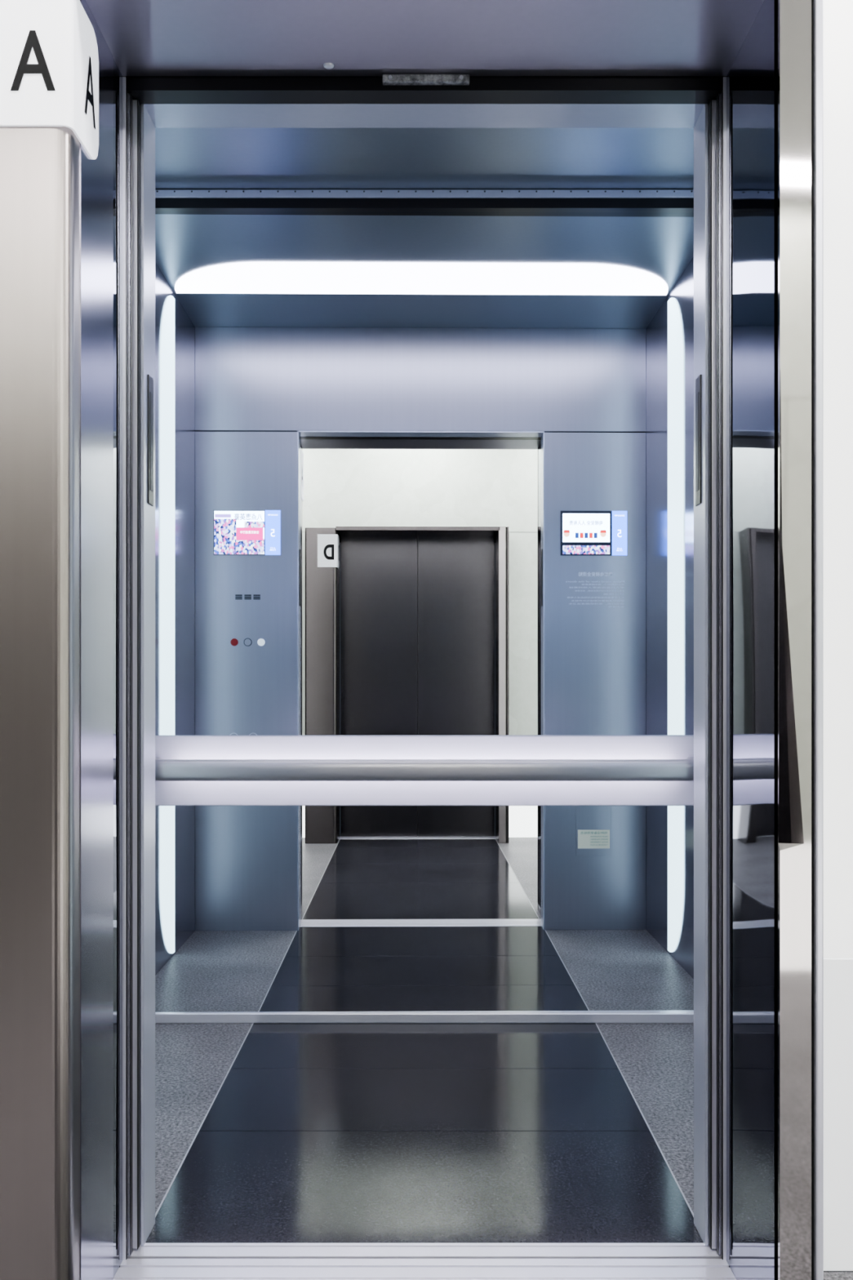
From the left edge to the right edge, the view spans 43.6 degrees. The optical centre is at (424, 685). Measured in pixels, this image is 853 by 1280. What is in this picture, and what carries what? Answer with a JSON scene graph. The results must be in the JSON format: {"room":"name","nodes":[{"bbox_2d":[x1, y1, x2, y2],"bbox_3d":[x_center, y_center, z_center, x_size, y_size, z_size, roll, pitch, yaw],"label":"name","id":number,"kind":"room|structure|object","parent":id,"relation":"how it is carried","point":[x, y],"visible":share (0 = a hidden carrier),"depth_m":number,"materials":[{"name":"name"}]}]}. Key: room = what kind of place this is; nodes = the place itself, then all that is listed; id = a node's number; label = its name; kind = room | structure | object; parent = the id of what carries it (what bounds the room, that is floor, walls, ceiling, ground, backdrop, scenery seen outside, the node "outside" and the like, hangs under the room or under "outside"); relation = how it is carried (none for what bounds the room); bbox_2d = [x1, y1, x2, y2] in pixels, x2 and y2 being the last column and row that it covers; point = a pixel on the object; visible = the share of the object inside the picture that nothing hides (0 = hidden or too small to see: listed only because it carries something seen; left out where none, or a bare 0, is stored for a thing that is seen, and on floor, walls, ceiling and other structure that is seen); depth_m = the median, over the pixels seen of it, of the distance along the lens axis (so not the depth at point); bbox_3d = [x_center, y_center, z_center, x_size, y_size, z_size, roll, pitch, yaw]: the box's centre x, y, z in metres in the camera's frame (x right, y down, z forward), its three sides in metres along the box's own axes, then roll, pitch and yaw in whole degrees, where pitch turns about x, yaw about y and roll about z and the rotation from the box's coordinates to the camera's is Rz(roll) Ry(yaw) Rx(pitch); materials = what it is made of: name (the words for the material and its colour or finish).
{"room":"elevator lobby","nodes":[
{"label":"elevator lobby","id":0,"kind":"room"},
{"bbox_2d":[145,1022,703,1243],"bbox_3d":[0.000,1.197,3.002,2.180,0.034,1.488,0,0,0],"label":"floor","id":1,"kind":"structure","parent":0,"point":[313,1132],"depth_m":2.81,"materials":[{"name":"black stone"}]},
{"bbox_2d":[155,128,693,189],"bbox_3d":[0.000,-1.750,3.008,2.180,0.040,1.516,0,0,0],"label":"ceiling","id":2,"kind":"structure","parent":0,"point":[186,158],"depth_m":3.49,"materials":[{"name":"metal"}]},
{"bbox_2d":[155,189,693,198],"bbox_3d":[0.000,-1.714,3.736,2.180,0.028,0.055,0,0,0],"label":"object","id":3,"kind":"object","parent":2,"relation":"attached to","point":[159,193],"visible":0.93,"depth_m":3.71,"materials":[{"name":"grey metal"}]},
{"bbox_2d":[139,103,709,1244],"bbox_3d":[0.000,-0.275,2.295,2.180,2.910,0.090,0,0,0],"label":"wall","id":4,"kind":"structure","parent":0,"point":[140,104],"depth_m":2.25,"materials":[{"name":"metal"}]},
{"bbox_2d":[132,98,139,1249],"bbox_3d":[-0.799,-0.025,2.233,0.402,2.397,0.020,0,0,0],"label":"door","id":5,"kind":"structure","parent":4,"relation":"in","point":[135,104],"depth_m":2.22,"materials":[{"name":"metal"}]},
{"bbox_2d":[147,374,153,506],"bbox_3d":[-0.589,-0.527,2.295,0.004,0.275,0.040,0,0,0],"label":"plate","id":6,"kind":"object","parent":4,"relation":"attached to","point":[150,381],"visible":1,"depth_m":2.29,"materials":[{"name":"black"}]},
{"bbox_2d":[127,1243,721,1258],"bbox_3d":[0.000,1.194,2.232,1.240,0.032,0.053,0,0,0],"label":"sill","id":7,"kind":"structure","parent":4,"relation":"attached to","point":[149,1251],"depth_m":2.22,"materials":[{"name":"metal"}]},
{"bbox_2d":[155,1022,693,1217],"bbox_3d":[0.000,1.195,3.002,1.204,0.030,1.488,0,0,0],"label":"trim","id":8,"kind":"structure","parent":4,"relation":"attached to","point":[660,1150],"depth_m":2.84,"materials":[{"name":"grey metal"}]},
{"bbox_2d":[141,103,708,1246],"bbox_3d":[0.000,-0.026,2.293,1.194,2.410,0.096,0,0,0],"label":"trim","id":9,"kind":"structure","parent":4,"relation":"attached to","point":[695,116],"depth_m":2.28,"materials":[{"name":"silver metal"}]},
{"bbox_2d":[695,374,701,506],"bbox_3d":[0.589,-0.527,2.295,0.004,0.275,0.040,0,0,0],"label":"plate","id":10,"kind":"object","parent":4,"relation":"attached to","point":[698,381],"visible":1,"depth_m":2.29,"materials":[{"name":"black"}]},
{"bbox_2d":[709,98,716,1249],"bbox_3d":[0.799,-0.025,2.233,0.402,2.397,0.020,0,0,0],"label":"door","id":11,"kind":"structure","parent":4,"relation":"in","point":[713,104],"depth_m":2.22,"materials":[{"name":"metal"}]},
{"bbox_2d":[823,0,852,1271],"bbox_3d":[0.000,-0.445,2.170,7.200,3.250,0.040,0,0,0],"label":"wall","id":12,"kind":"structure","parent":0,"point":[837,14],"depth_m":2.15,"materials":[{"name":"white paint"}]},
{"bbox_2d":[80,0,113,1279],"bbox_3d":[-0.625,-0.036,2.019,0.014,2.430,0.199,0,0,0],"label":"trim","id":13,"kind":"structure","parent":12,"relation":"attached to","point":[96,175],"depth_m":2.01,"materials":[{"name":"metal"}]},
{"bbox_2d":[122,76,125,1260],"bbox_3d":[-0.627,-0.035,2.193,0.026,2.431,0.006,0,0,0],"label":"trim frame","id":14,"kind":"object","parent":12,"relation":"attached to","point":[123,77],"visible":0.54,"depth_m":2.19,"materials":[{"name":"metal"}]},
{"bbox_2d":[125,76,127,1259],"bbox_3d":[-0.613,-0.035,2.194,0.001,2.431,0.006,0,0,0],"label":"trim","id":15,"kind":"structure","parent":12,"relation":"attached to","point":[126,77],"depth_m":2.19,"materials":[{"name":"black"}]},
{"bbox_2d":[127,93,132,1255],"bbox_3d":[-0.633,-0.025,2.208,0.054,2.397,0.017,0,0,0],"label":"door","id":16,"kind":"structure","parent":12,"relation":"in","point":[129,95],"depth_m":2.20,"materials":[{"name":"metal"}]},
{"bbox_2d":[122,75,726,103],"bbox_3d":[0.000,-1.302,2.217,1.340,0.156,0.050,0,0,0],"label":"trim","id":17,"kind":"structure","parent":12,"relation":"attached to","point":[147,89],"depth_m":2.19,"materials":[{"name":"black metal"}]},
{"bbox_2d":[382,74,469,85],"bbox_3d":[0.003,-1.242,2.184,0.178,0.016,0.018,0,0,0],"label":"bracket","id":18,"kind":"object","parent":17,"relation":"attached to","point":[388,79],"visible":1,"depth_m":2.18,"materials":[{"name":"metal"}]},
{"bbox_2d":[112,1258,736,1279],"bbox_3d":[0.000,1.194,2.148,1.240,0.032,0.096,0,0,0],"label":"sill","id":19,"kind":"structure","parent":12,"relation":"attached to","point":[130,1268],"depth_m":2.16,"materials":[{"name":"metal"}]},
{"bbox_2d":[85,0,764,75],"bbox_3d":[0.000,-1.266,2.025,1.260,0.030,0.330,0,0,0],"label":"soffit","id":20,"kind":"structure","parent":12,"relation":"attached to","point":[144,37],"depth_m":2.06,"materials":[{"name":"metal"}]},
{"bbox_2d":[323,62,333,69],"bbox_3d":[-0.193,-1.251,2.150,0.022,0.012,0.020,0,0,0],"label":"plug","id":21,"kind":"object","parent":20,"relation":"attached to","point":[326,65],"visible":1,"depth_m":2.15,"materials":[{"name":"metal"}]},
{"bbox_2d":[716,93,721,1255],"bbox_3d":[0.633,-0.025,2.208,0.054,2.397,0.017,0,0,0],"label":"door","id":22,"kind":"structure","parent":12,"relation":"in","point":[719,95],"depth_m":2.20,"materials":[{"name":"metal"}]},
{"bbox_2d":[721,76,723,1259],"bbox_3d":[0.613,-0.035,2.194,0.001,2.431,0.006,0,0,0],"label":"trim","id":23,"kind":"structure","parent":12,"relation":"attached to","point":[722,77],"depth_m":2.19,"materials":[{"name":"black"}]},
{"bbox_2d":[723,76,726,1260],"bbox_3d":[0.627,-0.035,2.193,0.026,2.431,0.006,0,0,0],"label":"trim frame","id":24,"kind":"object","parent":12,"relation":"attached to","point":[724,77],"visible":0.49,"depth_m":2.19,"materials":[{"name":"metal"}]},
{"bbox_2d":[726,0,777,1279],"bbox_3d":[0.626,-0.036,2.030,0.012,2.430,0.320,0,0,0],"label":"elevator door","id":25,"kind":"structure","parent":12,"relation":"attached to","point":[751,152],"depth_m":2.02,"materials":[{"name":"metal"}]},
{"bbox_2d":[774,0,811,1279],"bbox_3d":[0.647,-0.051,1.875,0.055,2.460,0.030,0,0,0],"label":"trim","id":26,"kind":"structure","parent":12,"relation":"attached to","point":[793,220],"depth_m":1.86,"materials":[{"name":"metal"}]},
{"bbox_2d":[813,0,823,1279],"bbox_3d":[0.690,-0.051,2.010,0.014,2.460,0.300,0,0,0],"label":"door frame","id":27,"kind":"structure","parent":12,"relation":"attached to","point":[818,4],"depth_m":1.86,"materials":[{"name":"metal"}]},
{"bbox_2d":[823,1271,852,1279],"bbox_3d":[2.101,1.197,0.680,2.998,0.034,2.940,0,0,0],"label":"floor","id":28,"kind":"structure","parent":0,"point":[827,1275],"depth_m":2.13,"materials":[{"name":"grey stone"}]},
{"bbox_2d":[811,0,813,1279],"bbox_3d":[0.679,-0.051,1.881,0.008,2.460,0.018,0,0,0],"label":"trim","id":29,"kind":"structure","parent":28,"relation":"on","point":[812,1],"depth_m":1.87,"materials":[{"name":"black"}]},
{"bbox_3d":[-2.101,1.197,0.680,2.998,0.034,2.940,0,0,0],"label":"floor","id":30,"kind":"structure","parent":0,"visible":0},
{"bbox_2d":[0,0,79,1279],"bbox_3d":[-0.740,-0.096,2.015,0.240,2.551,0.310,0,0,0],"label":"column","id":31,"kind":"structure","parent":30,"relation":"on","point":[40,166],"depth_m":1.86,"materials":[{"name":"metal"}]},
{"bbox_2d":[0,0,98,159],"bbox_3d":[-0.689,-1.097,1.931,0.152,0.245,0.157,0,0,0],"label":"sign","id":32,"kind":"object","parent":31,"relation":"attached to","point":[49,60],"visible":1,"depth_m":1.85,"materials":[{"name":"white plastic"}]},
{"bbox_2d":[113,58,122,1276],"bbox_3d":[-0.629,-0.036,2.156,0.018,2.430,0.068,0,0,0],"label":"elevator door","id":33,"kind":"structure","parent":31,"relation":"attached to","point":[117,77],"depth_m":2.15,"materials":[{"name":"metal"}]},
{"bbox_3d":[0.000,-0.285,3.786,2.180,2.970,0.040,0,0,0],"label":"wall","id":34,"kind":"structure","parent":0,"visible":0},
{"bbox_2d":[155,198,693,212],"bbox_3d":[0.000,-1.681,3.740,2.180,0.033,0.048,0,0,0],"label":"trim","id":35,"kind":"structure","parent":34,"relation":"attached to","point":[403,205],"depth_m":3.72,"materials":[{"name":"black metal"}]},
{"bbox_2d":[155,1012,693,1022],"bbox_3d":[0.000,1.163,3.747,2.180,0.034,0.034,0,0,0],"label":"baseboard","id":36,"kind":"structure","parent":34,"relation":"attached to","point":[239,1017],"depth_m":3.73,"materials":[{"name":"metal"}]},
{"bbox_2d":[155,211,693,1013],"bbox_3d":[0.000,-0.262,3.749,2.156,2.816,0.006,0,0,0],"label":"wall mirror","id":37,"kind":"object","parent":34,"relation":"attached to","point":[416,473],"visible":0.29,"depth_m":3.75,"materials":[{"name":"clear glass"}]},
{"bbox_2d":[155,735,693,805],"bbox_3d":[0.000,0.295,3.661,2.180,0.243,0.142,0,0,0],"label":"handrail","id":38,"kind":"object","parent":37,"relation":"attached to","point":[190,770],"visible":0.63,"depth_m":3.71,"materials":[{"name":"white metal"}]}
]}

